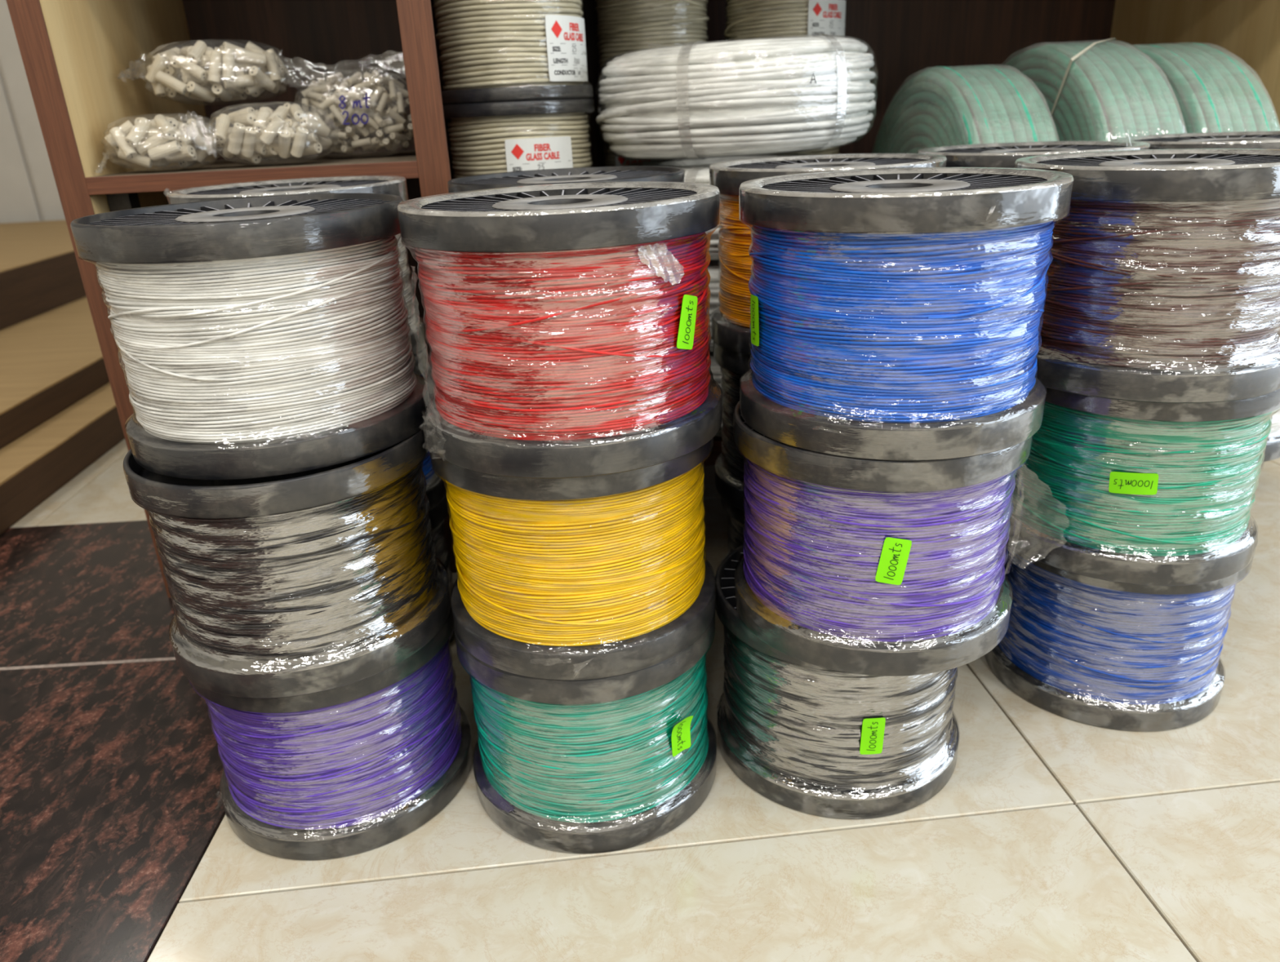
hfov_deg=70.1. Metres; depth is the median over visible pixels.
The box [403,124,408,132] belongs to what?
tube
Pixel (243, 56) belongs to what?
tube
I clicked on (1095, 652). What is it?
spool
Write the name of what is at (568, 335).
spool
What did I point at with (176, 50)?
tube
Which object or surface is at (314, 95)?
tube
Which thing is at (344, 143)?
tube
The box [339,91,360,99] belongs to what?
tube
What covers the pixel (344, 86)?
tube
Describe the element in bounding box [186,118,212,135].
tube
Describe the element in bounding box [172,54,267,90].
tubes
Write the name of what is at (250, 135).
tube
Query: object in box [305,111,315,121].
tube
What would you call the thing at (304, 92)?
tube
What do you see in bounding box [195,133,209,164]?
tube
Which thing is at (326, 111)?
tube
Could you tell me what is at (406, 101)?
tube
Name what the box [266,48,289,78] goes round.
tube
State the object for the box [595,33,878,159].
coil
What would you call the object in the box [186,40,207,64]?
tube
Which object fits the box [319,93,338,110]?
tube
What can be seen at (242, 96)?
tube
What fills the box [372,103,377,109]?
tube
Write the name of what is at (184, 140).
tube
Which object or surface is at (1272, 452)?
spool
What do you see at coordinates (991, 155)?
spool
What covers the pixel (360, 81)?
tube
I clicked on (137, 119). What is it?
tube
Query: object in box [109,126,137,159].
tube
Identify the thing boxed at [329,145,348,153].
tube
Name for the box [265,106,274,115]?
tube
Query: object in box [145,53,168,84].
tube
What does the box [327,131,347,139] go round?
tube
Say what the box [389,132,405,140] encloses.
tube
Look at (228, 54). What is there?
tube
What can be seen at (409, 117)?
tube
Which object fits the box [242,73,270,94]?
tube
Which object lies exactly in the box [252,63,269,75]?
tube
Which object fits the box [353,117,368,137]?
tube
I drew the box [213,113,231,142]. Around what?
tube
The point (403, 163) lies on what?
shelf
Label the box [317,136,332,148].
tube
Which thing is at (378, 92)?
tube
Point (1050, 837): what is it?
floor
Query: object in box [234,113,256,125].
tube
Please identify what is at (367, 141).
tube
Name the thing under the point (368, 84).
tube
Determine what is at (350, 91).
tube
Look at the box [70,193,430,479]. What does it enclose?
spool
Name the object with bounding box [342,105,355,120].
tube
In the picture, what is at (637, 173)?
spool
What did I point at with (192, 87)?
tube
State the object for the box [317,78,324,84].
tube
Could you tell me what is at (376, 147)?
tube
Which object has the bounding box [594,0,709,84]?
spool
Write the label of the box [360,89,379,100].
tube
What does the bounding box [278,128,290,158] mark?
tube
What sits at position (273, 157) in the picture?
tube
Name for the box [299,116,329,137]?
tube
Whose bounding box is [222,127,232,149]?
tube
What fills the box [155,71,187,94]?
tube
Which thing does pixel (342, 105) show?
tube
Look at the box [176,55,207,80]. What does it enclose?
tube
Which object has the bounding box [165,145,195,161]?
tube
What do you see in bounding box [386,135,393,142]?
tube
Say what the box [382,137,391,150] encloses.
tube
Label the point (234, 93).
tube
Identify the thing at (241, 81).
tube
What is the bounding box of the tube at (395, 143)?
[390,139,400,151]
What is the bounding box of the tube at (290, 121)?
[286,119,293,128]
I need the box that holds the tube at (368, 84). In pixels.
[353,80,374,92]
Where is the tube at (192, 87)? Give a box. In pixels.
[186,80,215,102]
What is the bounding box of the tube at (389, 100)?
[386,93,391,103]
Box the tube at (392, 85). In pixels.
[388,80,397,100]
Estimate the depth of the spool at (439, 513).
1.16 m
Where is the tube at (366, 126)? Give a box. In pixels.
[364,116,382,129]
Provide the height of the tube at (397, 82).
0.020 m
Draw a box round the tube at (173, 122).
[164,115,177,128]
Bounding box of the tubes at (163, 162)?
[133,127,198,165]
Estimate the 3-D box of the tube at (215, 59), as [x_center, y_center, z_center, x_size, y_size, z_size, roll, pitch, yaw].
[-0.556,-0.542,1.194,0.024,0.039,0.014,-18,27,-33]
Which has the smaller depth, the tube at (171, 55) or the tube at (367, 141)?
the tube at (171, 55)
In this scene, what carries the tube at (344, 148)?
in the bag at (366, 98)
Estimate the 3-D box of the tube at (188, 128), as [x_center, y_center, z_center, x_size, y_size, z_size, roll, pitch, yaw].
[-0.564,-0.438,1.162,0.014,0.037,0.033,15,28,36]
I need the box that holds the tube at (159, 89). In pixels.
[146,65,166,97]
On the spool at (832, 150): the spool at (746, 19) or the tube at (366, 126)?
the spool at (746, 19)
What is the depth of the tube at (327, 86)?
1.27 m
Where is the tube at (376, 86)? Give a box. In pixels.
[373,83,386,94]
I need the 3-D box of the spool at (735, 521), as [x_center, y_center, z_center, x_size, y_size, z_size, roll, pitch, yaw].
[0.233,0.086,1.188,0.253,0.190,0.252,0,22,7]
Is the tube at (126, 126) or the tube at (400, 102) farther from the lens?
the tube at (400, 102)
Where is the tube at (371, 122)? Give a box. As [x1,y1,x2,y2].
[360,115,379,129]
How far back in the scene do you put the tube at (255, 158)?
1.19 m
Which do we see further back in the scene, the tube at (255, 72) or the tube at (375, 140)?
the tube at (375, 140)
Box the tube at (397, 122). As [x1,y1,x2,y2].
[394,120,401,133]
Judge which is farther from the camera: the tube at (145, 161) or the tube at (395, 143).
the tube at (395, 143)
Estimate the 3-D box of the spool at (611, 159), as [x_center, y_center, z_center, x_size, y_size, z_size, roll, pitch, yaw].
[0.030,-0.574,1.619,0.204,0.248,0.205,5,23,19]
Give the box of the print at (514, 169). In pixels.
[512,167,521,171]
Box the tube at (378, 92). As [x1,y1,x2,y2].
[368,86,383,105]
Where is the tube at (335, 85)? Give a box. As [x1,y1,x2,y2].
[322,81,340,89]
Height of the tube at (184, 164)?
0.023 m
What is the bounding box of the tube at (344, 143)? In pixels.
[340,139,347,146]
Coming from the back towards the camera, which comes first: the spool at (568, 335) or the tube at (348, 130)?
the tube at (348, 130)
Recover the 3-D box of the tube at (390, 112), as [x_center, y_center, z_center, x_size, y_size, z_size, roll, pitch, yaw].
[-0.345,-0.516,1.288,0.026,0.023,0.009,-18,27,-34]
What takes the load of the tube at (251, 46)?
in the bag at (202, 40)
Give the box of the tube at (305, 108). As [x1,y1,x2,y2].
[302,98,308,113]
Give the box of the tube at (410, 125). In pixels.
[407,123,413,136]
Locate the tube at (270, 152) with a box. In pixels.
[260,146,278,158]
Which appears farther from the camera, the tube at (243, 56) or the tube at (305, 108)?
the tube at (305, 108)
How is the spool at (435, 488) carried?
on the spool at (439, 513)
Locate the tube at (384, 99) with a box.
[375,92,389,113]
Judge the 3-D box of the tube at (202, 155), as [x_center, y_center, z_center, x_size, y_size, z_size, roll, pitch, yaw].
[-0.565,-0.432,1.187,0.037,0.033,0.014,-6,22,-8]
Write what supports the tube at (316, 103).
in the bag at (366, 98)
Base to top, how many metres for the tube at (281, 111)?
0.027 m
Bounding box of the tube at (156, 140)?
[135,132,166,155]
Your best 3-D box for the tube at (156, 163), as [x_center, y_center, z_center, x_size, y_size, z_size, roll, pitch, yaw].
[-0.637,-0.416,1.174,0.039,0.024,0.014,-11,24,-21]
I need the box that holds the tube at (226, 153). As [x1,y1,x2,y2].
[222,133,234,158]
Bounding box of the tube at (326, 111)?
[320,101,329,117]
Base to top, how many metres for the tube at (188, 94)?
0.031 m
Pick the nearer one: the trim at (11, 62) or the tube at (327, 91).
the tube at (327, 91)
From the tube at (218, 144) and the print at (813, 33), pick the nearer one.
the tube at (218, 144)
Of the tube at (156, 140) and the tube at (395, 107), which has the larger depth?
the tube at (395, 107)
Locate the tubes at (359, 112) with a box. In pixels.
[311,86,403,145]
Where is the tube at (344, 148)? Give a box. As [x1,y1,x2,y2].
[341,145,354,153]
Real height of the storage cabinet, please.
0.954 m
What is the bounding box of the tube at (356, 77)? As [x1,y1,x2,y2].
[346,71,361,86]
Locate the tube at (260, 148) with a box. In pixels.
[241,140,266,155]
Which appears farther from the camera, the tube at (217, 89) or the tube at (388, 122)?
the tube at (388, 122)
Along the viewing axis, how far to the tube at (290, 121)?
1.18 m
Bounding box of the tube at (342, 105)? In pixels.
[337,96,346,114]
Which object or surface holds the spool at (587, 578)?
on the spool at (619, 762)
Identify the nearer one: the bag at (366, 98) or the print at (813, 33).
the bag at (366, 98)
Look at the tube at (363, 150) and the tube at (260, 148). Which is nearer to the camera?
the tube at (260, 148)
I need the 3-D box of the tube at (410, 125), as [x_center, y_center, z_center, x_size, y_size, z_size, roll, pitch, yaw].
[-0.330,-0.506,1.315,0.009,0.018,0.028,-6,22,-9]
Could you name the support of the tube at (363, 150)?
in the bag at (366, 98)
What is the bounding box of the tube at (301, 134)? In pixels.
[290,126,308,157]
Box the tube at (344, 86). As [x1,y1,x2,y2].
[334,80,348,97]
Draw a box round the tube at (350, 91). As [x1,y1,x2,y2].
[345,87,354,101]
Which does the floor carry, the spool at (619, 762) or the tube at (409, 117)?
the spool at (619, 762)
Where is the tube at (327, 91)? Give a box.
[319,90,332,94]
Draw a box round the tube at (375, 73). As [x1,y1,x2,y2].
[371,70,378,77]
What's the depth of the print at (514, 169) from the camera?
1.24 m
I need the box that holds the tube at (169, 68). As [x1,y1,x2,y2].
[163,62,175,75]
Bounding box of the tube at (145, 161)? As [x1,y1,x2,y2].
[117,148,153,168]
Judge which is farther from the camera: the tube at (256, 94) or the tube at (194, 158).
the tube at (256, 94)
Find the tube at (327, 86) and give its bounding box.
[313,83,333,93]
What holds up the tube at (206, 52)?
in the bag at (202, 40)
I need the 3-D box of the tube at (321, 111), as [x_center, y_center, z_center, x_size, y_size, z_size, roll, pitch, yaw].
[-0.451,-0.507,1.276,0.026,0.024,0.009,7,24,23]
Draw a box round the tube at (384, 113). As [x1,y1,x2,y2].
[377,109,387,116]
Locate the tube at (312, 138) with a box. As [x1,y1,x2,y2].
[290,131,318,146]
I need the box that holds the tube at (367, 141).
[351,137,372,147]
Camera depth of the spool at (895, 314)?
0.67 m
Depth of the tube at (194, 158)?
1.17 m
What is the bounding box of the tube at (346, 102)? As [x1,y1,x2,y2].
[345,100,349,109]
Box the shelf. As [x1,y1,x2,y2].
[93,150,416,177]
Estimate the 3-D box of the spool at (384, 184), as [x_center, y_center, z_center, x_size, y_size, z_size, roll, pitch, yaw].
[-0.385,-0.244,1.047,0.252,0.197,0.252,14,28,36]
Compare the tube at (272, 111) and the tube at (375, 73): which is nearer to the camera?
the tube at (272, 111)
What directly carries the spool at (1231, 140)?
on the spool at (1272, 452)
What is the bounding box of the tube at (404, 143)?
[400,137,408,147]
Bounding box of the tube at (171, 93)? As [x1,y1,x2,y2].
[165,87,183,97]
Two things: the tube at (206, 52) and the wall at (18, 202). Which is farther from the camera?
the wall at (18, 202)
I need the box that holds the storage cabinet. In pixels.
[6,0,1279,598]
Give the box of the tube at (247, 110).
[227,106,256,124]
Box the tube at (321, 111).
[316,109,324,118]
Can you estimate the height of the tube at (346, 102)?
0.027 m
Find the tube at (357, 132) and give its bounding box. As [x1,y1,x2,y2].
[354,129,361,134]
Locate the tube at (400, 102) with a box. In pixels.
[396,92,404,114]
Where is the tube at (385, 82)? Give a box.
[377,75,390,87]
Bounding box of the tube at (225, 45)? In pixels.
[222,41,252,54]
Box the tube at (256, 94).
[250,87,266,97]
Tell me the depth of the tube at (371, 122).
1.28 m
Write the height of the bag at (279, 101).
0.077 m
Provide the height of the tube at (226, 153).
0.031 m
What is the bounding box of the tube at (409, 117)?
[407,115,411,123]
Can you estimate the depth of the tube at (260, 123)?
1.16 m
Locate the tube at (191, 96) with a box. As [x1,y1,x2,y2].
[188,95,208,102]
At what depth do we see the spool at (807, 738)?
0.86 m
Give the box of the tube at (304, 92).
[301,83,319,97]
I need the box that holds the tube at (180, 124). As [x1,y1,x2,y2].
[177,120,186,133]
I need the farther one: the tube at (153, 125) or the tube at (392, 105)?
the tube at (392, 105)
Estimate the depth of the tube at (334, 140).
1.29 m
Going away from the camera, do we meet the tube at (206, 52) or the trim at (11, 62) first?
the tube at (206, 52)
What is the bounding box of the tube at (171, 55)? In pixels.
[166,50,179,67]
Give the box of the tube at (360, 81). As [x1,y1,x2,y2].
[342,77,362,84]
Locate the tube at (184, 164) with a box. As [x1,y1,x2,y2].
[178,148,196,168]
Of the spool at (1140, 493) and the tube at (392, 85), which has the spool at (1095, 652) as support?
the spool at (1140, 493)
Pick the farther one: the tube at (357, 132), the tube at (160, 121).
the tube at (357, 132)
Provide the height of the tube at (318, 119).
0.030 m
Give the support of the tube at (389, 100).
in the bag at (366, 98)
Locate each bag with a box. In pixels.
[93,113,220,173]
[118,39,301,106]
[203,101,339,165]
[293,67,411,158]
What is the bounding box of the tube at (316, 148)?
[302,142,322,155]
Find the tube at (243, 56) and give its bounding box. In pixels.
[235,49,266,66]
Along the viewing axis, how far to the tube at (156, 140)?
1.14 m
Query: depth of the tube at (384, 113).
1.29 m
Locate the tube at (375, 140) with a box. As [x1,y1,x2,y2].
[362,137,379,150]
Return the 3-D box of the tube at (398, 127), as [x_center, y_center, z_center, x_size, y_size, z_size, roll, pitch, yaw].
[-0.349,-0.500,1.295,0.028,0.013,0.009,-9,23,-15]
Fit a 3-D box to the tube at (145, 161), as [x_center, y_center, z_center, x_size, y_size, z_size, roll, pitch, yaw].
[-0.639,-0.410,1.155,0.039,0.027,0.014,-7,22,-9]
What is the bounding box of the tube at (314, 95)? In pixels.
[307,91,325,101]
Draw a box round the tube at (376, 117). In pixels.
[373,114,385,126]
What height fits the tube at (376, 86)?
0.022 m
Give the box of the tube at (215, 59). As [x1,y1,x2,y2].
[208,50,222,84]
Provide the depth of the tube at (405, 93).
1.30 m
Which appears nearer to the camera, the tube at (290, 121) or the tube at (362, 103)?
the tube at (290, 121)
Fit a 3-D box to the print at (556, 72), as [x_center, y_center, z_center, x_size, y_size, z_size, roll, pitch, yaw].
[-0.101,-0.552,1.231,0.002,0.006,0.040,16,29,39]
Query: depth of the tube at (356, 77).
1.27 m
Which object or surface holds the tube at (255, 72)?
in the bag at (202, 40)
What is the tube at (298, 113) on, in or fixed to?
in the bag at (279, 101)
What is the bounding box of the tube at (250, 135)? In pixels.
[240,126,257,157]
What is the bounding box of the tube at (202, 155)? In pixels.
[195,135,217,163]
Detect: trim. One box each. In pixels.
[0,0,65,221]
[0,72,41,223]
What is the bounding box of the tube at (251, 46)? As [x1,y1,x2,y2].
[244,41,264,53]
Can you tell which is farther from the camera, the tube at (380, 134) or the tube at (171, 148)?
the tube at (380, 134)
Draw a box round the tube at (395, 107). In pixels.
[391,99,404,112]
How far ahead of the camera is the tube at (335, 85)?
1.27 m
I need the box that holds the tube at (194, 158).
[165,151,197,163]
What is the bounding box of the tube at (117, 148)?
[113,144,119,151]
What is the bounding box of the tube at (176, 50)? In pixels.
[151,47,182,62]
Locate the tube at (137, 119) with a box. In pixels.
[134,117,140,124]
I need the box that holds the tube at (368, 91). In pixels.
[362,80,372,101]
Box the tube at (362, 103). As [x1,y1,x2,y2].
[351,101,372,109]
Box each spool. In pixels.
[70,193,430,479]
[122,423,451,697]
[165,175,426,355]
[188,589,473,860]
[396,182,722,478]
[413,343,446,511]
[427,435,716,680]
[428,490,455,644]
[431,0,593,105]
[442,98,595,178]
[447,165,685,193]
[453,612,716,853]
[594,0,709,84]
[594,84,653,166]
[709,153,946,355]
[712,339,751,511]
[715,544,959,819]
[720,496,744,555]
[724,0,846,41]
[733,401,1033,676]
[737,146,841,155]
[738,167,1074,461]
[917,140,1150,168]
[985,542,1257,731]
[1007,386,1279,586]
[1013,148,1279,403]
[1111,130,1279,150]
[1263,408,1279,462]
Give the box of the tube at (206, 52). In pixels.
[204,49,235,59]
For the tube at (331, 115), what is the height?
0.020 m
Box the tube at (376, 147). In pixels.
[371,139,384,151]
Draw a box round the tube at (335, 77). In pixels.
[326,72,342,84]
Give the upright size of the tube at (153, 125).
0.021 m
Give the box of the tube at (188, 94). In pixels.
[164,72,191,97]
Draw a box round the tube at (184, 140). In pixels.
[175,127,202,146]
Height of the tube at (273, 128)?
0.036 m
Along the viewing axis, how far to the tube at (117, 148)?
1.16 m
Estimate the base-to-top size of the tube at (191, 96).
0.020 m
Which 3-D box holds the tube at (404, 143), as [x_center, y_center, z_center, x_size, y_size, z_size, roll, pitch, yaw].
[-0.346,-0.499,1.339,0.009,0.017,0.028,-11,24,-20]
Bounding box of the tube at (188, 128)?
[182,121,213,151]
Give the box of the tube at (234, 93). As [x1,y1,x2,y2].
[210,88,239,97]
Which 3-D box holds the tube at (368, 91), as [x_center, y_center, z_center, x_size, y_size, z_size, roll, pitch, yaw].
[-0.381,-0.545,1.274,0.009,0.027,0.021,-13,24,-24]
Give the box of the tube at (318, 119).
[313,112,330,135]
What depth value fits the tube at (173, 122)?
1.16 m
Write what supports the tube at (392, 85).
in the bag at (366, 98)
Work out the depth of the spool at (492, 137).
1.24 m
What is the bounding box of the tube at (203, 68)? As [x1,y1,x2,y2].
[200,66,225,88]
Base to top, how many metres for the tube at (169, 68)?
0.020 m
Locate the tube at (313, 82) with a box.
[306,80,317,97]
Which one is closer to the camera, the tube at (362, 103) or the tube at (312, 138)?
the tube at (312, 138)
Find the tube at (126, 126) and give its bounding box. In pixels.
[104,120,133,146]
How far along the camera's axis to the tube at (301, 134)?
1.17 m
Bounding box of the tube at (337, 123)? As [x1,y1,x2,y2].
[332,118,350,128]
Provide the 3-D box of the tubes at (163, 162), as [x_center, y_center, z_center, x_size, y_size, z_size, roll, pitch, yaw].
[-0.616,-0.436,1.178,0.087,0.052,0.081,-4,22,-4]
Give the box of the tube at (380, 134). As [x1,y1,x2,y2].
[376,129,384,139]
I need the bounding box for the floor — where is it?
[0,438,1279,961]
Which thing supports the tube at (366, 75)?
in the bag at (366, 98)
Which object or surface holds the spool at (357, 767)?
on the floor
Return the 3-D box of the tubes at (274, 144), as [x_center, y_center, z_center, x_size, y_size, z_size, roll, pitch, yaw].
[-0.482,-0.457,1.201,0.106,0.050,0.090,-4,22,-4]
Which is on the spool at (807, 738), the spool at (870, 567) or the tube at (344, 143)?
the spool at (870, 567)
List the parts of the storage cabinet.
panel, panel, board, divider panel, plinth panel, plinth panel, sleeve coil, sleeve coil, board, sleeve coil, panel, hose coil, hose coil, hose coil, panel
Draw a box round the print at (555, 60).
[553,58,568,63]
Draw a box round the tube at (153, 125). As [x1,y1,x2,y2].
[130,119,157,130]
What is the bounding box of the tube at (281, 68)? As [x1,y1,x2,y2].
[271,64,285,93]
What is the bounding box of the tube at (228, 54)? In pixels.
[222,48,234,81]
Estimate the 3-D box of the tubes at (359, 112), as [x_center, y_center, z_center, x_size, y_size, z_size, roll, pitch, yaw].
[-0.403,-0.525,1.309,0.122,0.083,0.076,-3,22,0]
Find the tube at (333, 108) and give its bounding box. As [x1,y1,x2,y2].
[328,104,346,124]
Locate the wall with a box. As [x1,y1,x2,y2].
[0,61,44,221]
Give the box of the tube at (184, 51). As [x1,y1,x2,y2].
[180,45,192,57]
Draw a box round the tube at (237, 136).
[227,122,245,154]
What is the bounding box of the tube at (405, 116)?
[400,111,408,125]
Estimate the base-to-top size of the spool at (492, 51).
0.235 m
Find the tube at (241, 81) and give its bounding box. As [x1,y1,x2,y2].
[222,74,254,88]
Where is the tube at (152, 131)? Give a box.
[148,128,181,141]
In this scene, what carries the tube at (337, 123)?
in the bag at (366, 98)
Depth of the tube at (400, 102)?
1.28 m
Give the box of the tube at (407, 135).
[403,130,412,139]
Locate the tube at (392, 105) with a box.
[386,102,394,108]
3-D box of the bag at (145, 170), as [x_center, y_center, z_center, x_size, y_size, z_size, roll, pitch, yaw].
[-0.611,-0.440,1.181,0.156,0.071,0.128,-4,22,-4]
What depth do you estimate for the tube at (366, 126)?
1.30 m
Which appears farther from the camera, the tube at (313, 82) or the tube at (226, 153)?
the tube at (313, 82)
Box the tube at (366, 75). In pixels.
[363,71,382,85]
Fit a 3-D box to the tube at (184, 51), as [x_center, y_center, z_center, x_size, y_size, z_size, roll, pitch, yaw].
[-0.599,-0.571,1.214,0.014,0.016,0.038,-18,27,-33]
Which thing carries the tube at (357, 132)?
in the bag at (366, 98)
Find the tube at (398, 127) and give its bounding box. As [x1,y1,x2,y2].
[383,123,404,133]
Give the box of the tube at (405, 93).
[395,84,408,97]
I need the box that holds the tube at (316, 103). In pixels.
[309,97,324,111]
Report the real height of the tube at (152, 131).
0.018 m
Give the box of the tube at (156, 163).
[136,151,160,167]
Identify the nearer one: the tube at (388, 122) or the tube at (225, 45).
the tube at (225, 45)
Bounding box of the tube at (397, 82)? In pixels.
[385,75,404,88]
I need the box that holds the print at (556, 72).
[554,70,575,75]
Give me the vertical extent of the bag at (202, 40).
0.080 m
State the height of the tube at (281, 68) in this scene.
0.036 m
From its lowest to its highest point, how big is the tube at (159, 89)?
0.039 m
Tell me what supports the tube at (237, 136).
in the bag at (279, 101)
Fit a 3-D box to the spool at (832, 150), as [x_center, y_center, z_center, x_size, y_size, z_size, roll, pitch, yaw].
[0.256,-0.560,1.634,0.218,0.230,0.217,9,25,27]
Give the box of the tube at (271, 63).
[262,49,281,81]
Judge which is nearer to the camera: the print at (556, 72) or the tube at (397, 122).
the print at (556, 72)
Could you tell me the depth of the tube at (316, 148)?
1.19 m
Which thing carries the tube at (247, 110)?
in the bag at (279, 101)
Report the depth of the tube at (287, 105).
1.20 m
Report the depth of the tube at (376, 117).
1.28 m
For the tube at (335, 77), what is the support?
in the bag at (366, 98)
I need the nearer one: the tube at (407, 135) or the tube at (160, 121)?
the tube at (160, 121)
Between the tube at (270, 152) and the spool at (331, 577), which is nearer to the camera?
the spool at (331, 577)
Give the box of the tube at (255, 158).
[235,146,261,164]
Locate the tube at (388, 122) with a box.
[374,118,393,129]
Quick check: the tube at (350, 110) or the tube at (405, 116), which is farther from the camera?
the tube at (405, 116)
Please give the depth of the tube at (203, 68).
1.22 m
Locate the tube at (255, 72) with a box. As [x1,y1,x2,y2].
[248,66,275,91]
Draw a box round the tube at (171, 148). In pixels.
[147,140,181,160]
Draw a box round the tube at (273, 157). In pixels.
[262,155,278,160]
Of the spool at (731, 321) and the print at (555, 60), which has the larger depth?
the print at (555, 60)
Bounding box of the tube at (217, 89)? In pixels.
[211,83,232,101]
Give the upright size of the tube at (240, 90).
0.029 m
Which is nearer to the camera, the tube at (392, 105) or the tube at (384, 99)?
the tube at (384, 99)
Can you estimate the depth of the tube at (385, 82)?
1.28 m
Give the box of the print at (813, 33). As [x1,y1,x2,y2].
[812,31,824,35]
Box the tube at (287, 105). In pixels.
[283,102,293,117]
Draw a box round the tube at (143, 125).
[124,117,151,146]
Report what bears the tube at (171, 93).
in the bag at (202, 40)
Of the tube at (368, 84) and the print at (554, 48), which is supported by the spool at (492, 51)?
the print at (554, 48)
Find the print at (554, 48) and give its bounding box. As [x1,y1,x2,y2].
[552,46,560,51]
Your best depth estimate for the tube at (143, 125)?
1.13 m
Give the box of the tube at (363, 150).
[361,146,381,151]
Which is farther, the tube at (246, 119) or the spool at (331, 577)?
the tube at (246, 119)
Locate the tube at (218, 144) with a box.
[214,116,226,147]
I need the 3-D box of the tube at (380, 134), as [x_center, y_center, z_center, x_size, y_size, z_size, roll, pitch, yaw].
[-0.370,-0.494,1.300,0.009,0.013,0.028,-6,22,-9]
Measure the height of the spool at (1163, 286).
0.191 m
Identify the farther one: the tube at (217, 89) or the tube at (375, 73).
the tube at (375, 73)
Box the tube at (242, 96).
[220,92,247,102]
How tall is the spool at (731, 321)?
0.191 m
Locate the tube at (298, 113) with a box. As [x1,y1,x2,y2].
[289,103,305,121]
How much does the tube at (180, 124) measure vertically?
0.019 m
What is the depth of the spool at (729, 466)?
1.07 m
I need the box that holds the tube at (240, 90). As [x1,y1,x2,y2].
[220,70,244,93]
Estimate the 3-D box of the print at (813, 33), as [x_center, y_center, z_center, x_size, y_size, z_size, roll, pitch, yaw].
[0.287,-0.720,1.468,0.023,0.005,0.001,-11,24,-21]
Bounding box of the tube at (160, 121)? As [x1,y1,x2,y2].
[153,114,177,140]
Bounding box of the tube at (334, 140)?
[330,137,343,146]
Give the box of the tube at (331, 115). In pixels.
[322,111,336,124]
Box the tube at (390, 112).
[386,107,405,124]
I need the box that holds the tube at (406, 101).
[404,97,409,106]
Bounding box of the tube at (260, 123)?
[253,106,271,133]
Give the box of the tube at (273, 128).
[259,115,285,145]
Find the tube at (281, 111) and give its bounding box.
[266,106,288,125]
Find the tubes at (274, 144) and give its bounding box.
[242,112,310,153]
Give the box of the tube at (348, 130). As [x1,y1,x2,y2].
[345,126,355,138]
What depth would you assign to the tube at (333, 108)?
1.27 m
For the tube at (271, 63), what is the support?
in the bag at (202, 40)

